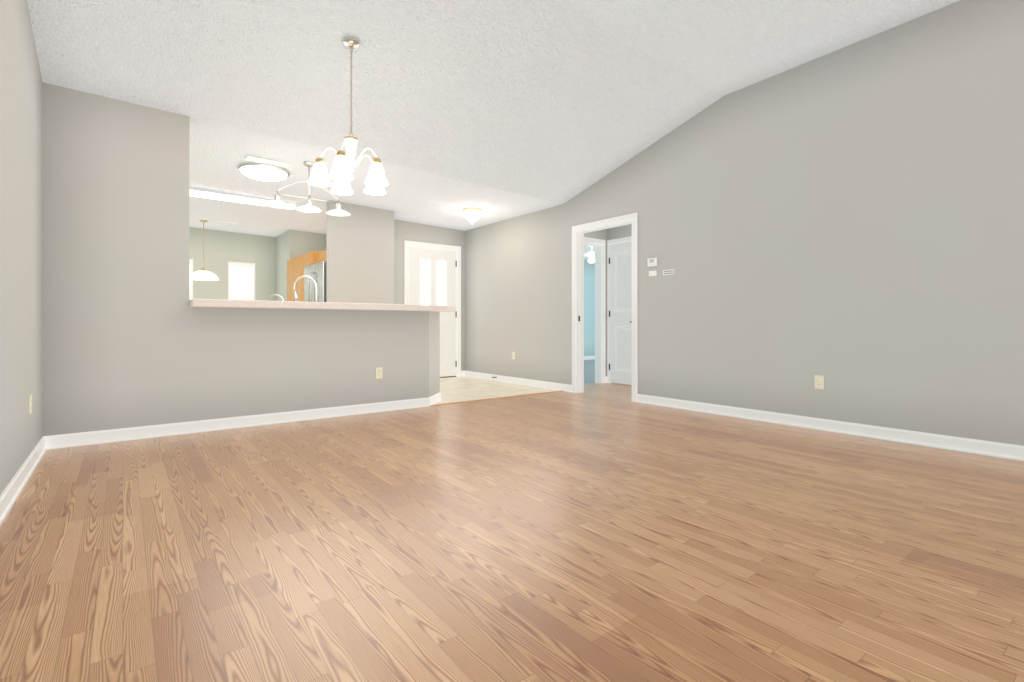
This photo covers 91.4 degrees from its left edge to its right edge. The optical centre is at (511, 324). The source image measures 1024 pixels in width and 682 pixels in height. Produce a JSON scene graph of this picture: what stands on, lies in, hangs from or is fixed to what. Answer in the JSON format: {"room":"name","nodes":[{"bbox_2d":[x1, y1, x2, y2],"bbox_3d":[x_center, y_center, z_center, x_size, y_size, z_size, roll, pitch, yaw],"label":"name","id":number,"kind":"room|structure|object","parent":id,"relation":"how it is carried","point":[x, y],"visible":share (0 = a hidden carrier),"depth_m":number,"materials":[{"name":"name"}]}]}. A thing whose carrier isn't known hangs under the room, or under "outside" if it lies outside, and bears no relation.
{"room":"empty living room","nodes":[
{"label":"empty living room","id":0,"kind":"room"},
{"bbox_2d":[0,0,47,494],"bbox_3d":[-1.195,-0.910,0.705,0.120,3.600,7.420,0,0,-38],"label":"wall","id":1,"kind":"structure","parent":0,"point":[23,93],"depth_m":2.81,"materials":[{"name":"grey paint"}]},
{"bbox_2d":[29,394,31,413],"bbox_3d":[-2.956,0.490,3.072,0.008,0.116,0.072,0,0,-38],"label":"electrical outlet","id":2,"kind":"object","parent":1,"relation":"attached to","point":[30,404],"visible":1,"depth_m":3.05,"materials":[{"name":"beige plastic"}]},
{"bbox_2d":[189,227,272,300],"bbox_3d":[-5.575,-0.440,8.789,2.840,2.660,0.120,0,0,-38],"label":"wall","id":3,"kind":"structure","parent":0,"point":[269,257],"depth_m":9.03,"materials":[{"name":"paint"}]},
{"bbox_2d":[189,259,192,298],"bbox_3d":[-5.769,-0.585,8.607,0.530,1.110,0.170,0,0,-38],"label":"window blinds","id":4,"kind":"object","parent":3,"relation":"attached to","point":[191,281],"visible":0.06,"depth_m":8.71,"materials":[{"name":"white"}]},
{"bbox_2d":[228,261,254,299],"bbox_3d":[-4.987,-0.585,9.215,0.510,1.110,0.170,0,0,-38],"label":"window blinds","id":5,"kind":"object","parent":3,"relation":"attached to","point":[243,266],"visible":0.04,"depth_m":9.24,"materials":[{"name":"white"}]},
{"bbox_2d":[273,230,296,300],"bbox_3d":[-4.152,-0.440,9.175,0.120,2.660,0.980,0,0,-38],"label":"wall","id":6,"kind":"structure","parent":0,"point":[285,244],"depth_m":9.13,"materials":[{"name":"paint"}]},
{"bbox_2d":[297,231,324,256],"bbox_3d":[-3.643,-0.440,9.026,0.480,2.660,0.120,0,0,-38],"label":"wall","id":7,"kind":"structure","parent":0,"point":[307,242],"depth_m":8.96,"materials":[{"name":"paint"}]},
{"bbox_2d":[324,200,395,391],"bbox_3d":[-2.115,-0.440,7.022,0.930,2.660,0.120,0,0,-38],"label":"wall","id":8,"kind":"structure","parent":0,"point":[361,245],"depth_m":6.72,"materials":[{"name":"grey paint"}]},
{"bbox_2d":[317,250,325,262],"bbox_3d":[-2.473,-0.993,7.453,0.586,0.215,0.900,0,0,-38],"label":"upper cabinet","id":9,"kind":"object","parent":8,"relation":"attached to","point":[321,256],"depth_m":7.44,"materials":[{"name":"brown wood"}]},
{"bbox_2d":[376,367,382,378],"bbox_3d":[-1.351,0.495,5.089,0.072,0.116,0.008,0,0,-38],"label":"outlet","id":10,"kind":"object","parent":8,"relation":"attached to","point":[379,372],"visible":1,"depth_m":5.09,"materials":[{"name":"beige plastic"}]},
{"bbox_2d":[404,312,439,399],"bbox_3d":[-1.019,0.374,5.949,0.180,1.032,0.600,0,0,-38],"label":"wall","id":11,"kind":"structure","parent":0,"point":[421,329],"depth_m":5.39,"materials":[{"name":"grey paint"}]},
{"bbox_2d":[189,299,455,311],"bbox_3d":[-1.794,-0.173,5.124,2.596,0.058,1.030,0,0,-38],"label":"bar","id":12,"kind":"object","parent":11,"relation":"on","point":[220,303],"visible":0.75,"depth_m":4.51,"materials":[{"name":"laminate"}]},
{"bbox_2d":[396,220,463,383],"bbox_3d":[-1.493,-0.440,8.153,1.640,2.660,0.120,0,0,-38],"label":"wall","id":13,"kind":"structure","parent":0,"point":[409,231],"depth_m":7.95,"materials":[{"name":"grey paint"}]},
{"bbox_2d":[404,240,460,376],"bbox_3d":[-1.326,-0.220,8.271,1.050,2.220,0.138,0,0,-38],"label":"trim","id":14,"kind":"structure","parent":13,"relation":"attached to","point":[407,244],"depth_m":8.50,"materials":[{"name":"white wood"}]},
{"bbox_2d":[409,247,456,377],"bbox_3d":[-1.288,-0.176,8.233,0.884,2.132,0.148,0,0,-38],"label":"entry door","id":15,"kind":"structure","parent":13,"relation":"in","point":[432,276],"depth_m":8.33,"materials":[{"name":"white wood"}]},
{"bbox_2d":[27,0,959,259],"bbox_3d":[1.177,-2.088,6.163,10.570,0.961,13.120,0,0,-38],"label":"ceiling","id":16,"kind":"structure","parent":0,"point":[494,111],"depth_m":4.09,"materials":[{"name":"white paint"}]},
{"bbox_2d":[189,220,218,280],"bbox_3d":[-5.019,-1.207,8.132,0.444,0.958,0.444,0,0,-38],"label":"pendant light","id":17,"kind":"object","parent":16,"relation":"hanging from","point":[203,274],"visible":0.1,"depth_m":8.08,"materials":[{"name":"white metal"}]},
{"bbox_2d":[189,188,295,209],"bbox_3d":[-3.615,-1.636,6.507,1.490,0.066,0.170,0,0,-38],"label":"fluorescent light","id":18,"kind":"object","parent":16,"relation":"attached to","point":[224,196],"depth_m":6.44,"materials":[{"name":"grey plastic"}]},
{"bbox_2d":[237,163,289,181],"bbox_3d":[-2.702,-1.631,5.449,0.524,0.093,0.524,0,0,-38],"label":"flush-mount dome light","id":19,"kind":"object","parent":16,"relation":"attached to","point":[263,172],"depth_m":5.32,"materials":[{"name":"white glass"}]},
{"bbox_2d":[245,156,289,167],"bbox_3d":[-2.518,-1.676,5.156,0.400,0.008,0.150,0,0,-38],"label":"ceiling vent","id":20,"kind":"object","parent":16,"relation":"in","point":[266,161],"depth_m":5.14,"materials":[{"name":"white plastic"}]},
{"bbox_2d":[263,161,350,216],"bbox_3d":[-2.111,-1.426,5.200,0.870,0.497,0.256,0,0,-38],"label":"chandelier","id":21,"kind":"object","parent":16,"relation":"hanging from","point":[308,207],"depth_m":5.18,"materials":[{"name":"white glass"}]},
{"bbox_2d":[307,37,388,194],"bbox_3d":[-1.170,-1.517,3.623,0.571,1.042,0.556,0,0,-38],"label":"chandelier","id":22,"kind":"object","parent":16,"relation":"hanging from","point":[375,182],"visible":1,"depth_m":3.56,"materials":[{"name":"white glass"}]},
{"bbox_2d":[462,208,482,223],"bbox_3d":[-0.564,-1.520,7.089,0.296,0.204,0.296,0,0,-38],"label":"light","id":23,"kind":"object","parent":16,"relation":"attached to","point":[472,215],"depth_m":7.00,"materials":[{"name":"white glass"}]},
{"bbox_2d":[584,245,594,262],"bbox_3d":[1.591,-1.422,10.158,1.213,0.374,1.168,0,0,-38],"label":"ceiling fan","id":24,"kind":"object","parent":16,"relation":"hanging from","point":[590,254],"visible":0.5,"depth_m":10.06,"materials":[{"name":"white glass"}]},
{"bbox_2d":[430,390,561,405],"bbox_3d":[-0.109,0.886,6.065,2.020,0.007,0.045,0,0,-38],"label":"threshold strip","id":25,"kind":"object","parent":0,"point":[494,398],"depth_m":5.95,"materials":[{"name":"brown wood"}]},
{"bbox_2d":[436,376,558,403],"bbox_3d":[-3.136,0.920,7.349,5.220,0.060,5.750,0,0,-38],"label":"floor","id":26,"kind":"structure","parent":0,"point":[459,389],"depth_m":6.83,"materials":[{"name":"beige tile"}]},
{"bbox_2d":[287,259,290,300],"bbox_3d":[-3.504,-0.115,8.713,0.666,2.010,0.524,0,0,-38],"label":"tall cabinet","id":27,"kind":"object","parent":26,"relation":"on","point":[289,261],"depth_m":8.59,"materials":[{"name":"brown wood"}]},
{"bbox_2d":[291,256,298,300],"bbox_3d":[-3.227,-0.115,8.357,0.666,2.010,0.575,0,0,-38],"label":"tall cabinet","id":28,"kind":"object","parent":26,"relation":"on","point":[295,267],"depth_m":8.33,"materials":[{"name":"brown wood"}]},
{"bbox_2d":[299,251,320,301],"bbox_3d":[-2.951,-0.115,8.002,0.666,2.010,0.525,0,0,-38],"label":"tall cabinet","id":29,"kind":"object","parent":26,"relation":"on","point":[310,258],"depth_m":7.91,"materials":[{"name":"brown wood"}]},
{"bbox_2d":[304,261,325,301],"bbox_3d":[-2.567,0.010,7.379,0.826,1.760,0.900,0,0,-38],"label":"refrigerator","id":30,"kind":"object","parent":26,"relation":"on","point":[316,272],"visible":0.02,"depth_m":7.07,"materials":[{"name":"grey metal"}]},
{"bbox_3d":[-2.009,0.435,5.181,2.295,0.910,0.635,0,0,-38],"label":"base cabinet","id":31,"kind":"object","parent":26,"relation":"on","visible":0},
{"bbox_2d":[268,294,283,300],"bbox_3d":[-2.354,-0.162,5.008,0.142,0.283,0.114,0,0,-38],"label":"soap dispenser","id":32,"kind":"object","parent":31,"relation":"on","point":[270,296],"visible":0.46,"depth_m":5.00,"materials":[{"name":"silver metal"}]},
{"bbox_2d":[293,276,316,301],"bbox_3d":[-2.110,-0.263,5.191,0.273,0.485,0.179,0,0,-38],"label":"faucet","id":33,"kind":"object","parent":31,"relation":"on","point":[294,289],"visible":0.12,"depth_m":5.17,"materials":[{"name":"silver metal"}]},
{"bbox_2d":[0,383,1023,681],"bbox_3d":[1.257,0.920,2.772,6.530,0.060,7.670,0,0,-38],"label":"floor","id":34,"kind":"structure","parent":0,"point":[602,533],"depth_m":1.94,"materials":[{"name":"brown wood"}]},
{"bbox_2d":[584,260,593,355],"bbox_3d":[0.329,-0.360,11.421,5.010,2.500,0.120,0,0,-38],"label":"wall","id":35,"kind":"structure","parent":0,"point":[589,309],"depth_m":12.59,"materials":[{"name":"paint"}]},
{"bbox_2d":[584,359,594,383],"bbox_3d":[1.364,0.920,10.091,5.250,0.060,3.750,0,0,-38],"label":"floor","id":36,"kind":"structure","parent":0,"point":[589,371],"depth_m":9.44,"materials":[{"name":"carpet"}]},
{"bbox_2d":[594,263,594,355],"bbox_3d":[3.574,-0.360,8.017,4.070,2.500,2.260,0,0,-38],"label":"wall","id":37,"kind":"structure","parent":0,"point":[594,263],"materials":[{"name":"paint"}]},
{"bbox_2d":[609,241,631,384],"bbox_3d":[1.653,-0.163,7.306,0.087,2.082,0.610,0,0,-38],"label":"closet door","id":38,"kind":"structure","parent":37,"relation":"in","point":[620,313],"depth_m":7.37,"materials":[{"name":"white wood"}]},
{"bbox_2d":[464,0,1023,445],"bbox_3d":[2.184,-0.910,4.862,0.120,3.600,9.830,0,0,-38],"label":"wall","id":39,"kind":"structure","parent":0,"point":[846,222],"depth_m":4.16,"materials":[{"name":"grey paint"}]},
{"bbox_2d":[0,356,1023,525],"bbox_3d":[1.708,0.843,5.417,10.250,0.095,11.050,0,0,-38],"label":"baseboard","id":40,"kind":"structure","parent":39,"relation":"attached to","point":[11,492],"depth_m":4.09,"materials":[{"name":"white wood"}]},
{"bbox_2d":[572,212,637,401],"bbox_3d":[1.164,-0.195,6.172,0.156,2.170,1.050,0,0,-38],"label":"trim","id":41,"kind":"structure","parent":39,"relation":"attached to","point":[579,240],"depth_m":6.51,"materials":[{"name":"white wood"}]},
{"bbox_2d":[648,258,656,266],"bbox_3d":[1.557,-0.690,5.546,0.027,0.090,0.116,0,0,-38],"label":"thermostat","id":42,"kind":"object","parent":39,"relation":"attached to","point":[652,261],"visible":0.96,"depth_m":5.53,"materials":[{"name":"white plastic"}]},
{"bbox_2d":[649,270,656,276],"bbox_3d":[1.563,-0.565,5.551,0.013,0.060,0.100,0,0,-38],"label":"switch plate","id":43,"kind":"object","parent":39,"relation":"attached to","point":[652,273],"visible":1,"depth_m":5.54,"materials":[{"name":"white plastic"}]},
{"bbox_2d":[663,269,673,274],"bbox_3d":[1.690,-0.564,5.396,0.003,0.057,0.140,0,0,-38],"label":"label","id":44,"kind":"object","parent":39,"relation":"attached to","point":[669,272],"visible":1,"depth_m":5.39,"materials":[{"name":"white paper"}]},
{"bbox_2d":[814,375,823,389],"bbox_3d":[2.597,0.490,4.227,0.008,0.116,0.072,0,0,-38],"label":"electrical outlet","id":45,"kind":"object","parent":39,"relation":"attached to","point":[818,381],"visible":1,"depth_m":4.23,"materials":[{"name":"beige plastic"}]},
{"label":"outside","id":46,"kind":"structure","parent":0,"visible":0},
{"bbox_2d":[189,264,251,299],"bbox_3d":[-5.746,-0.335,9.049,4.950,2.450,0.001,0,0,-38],"label":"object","id":47,"kind":"object","parent":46,"point":[236,282],"depth_m":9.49,"materials":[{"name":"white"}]}
]}

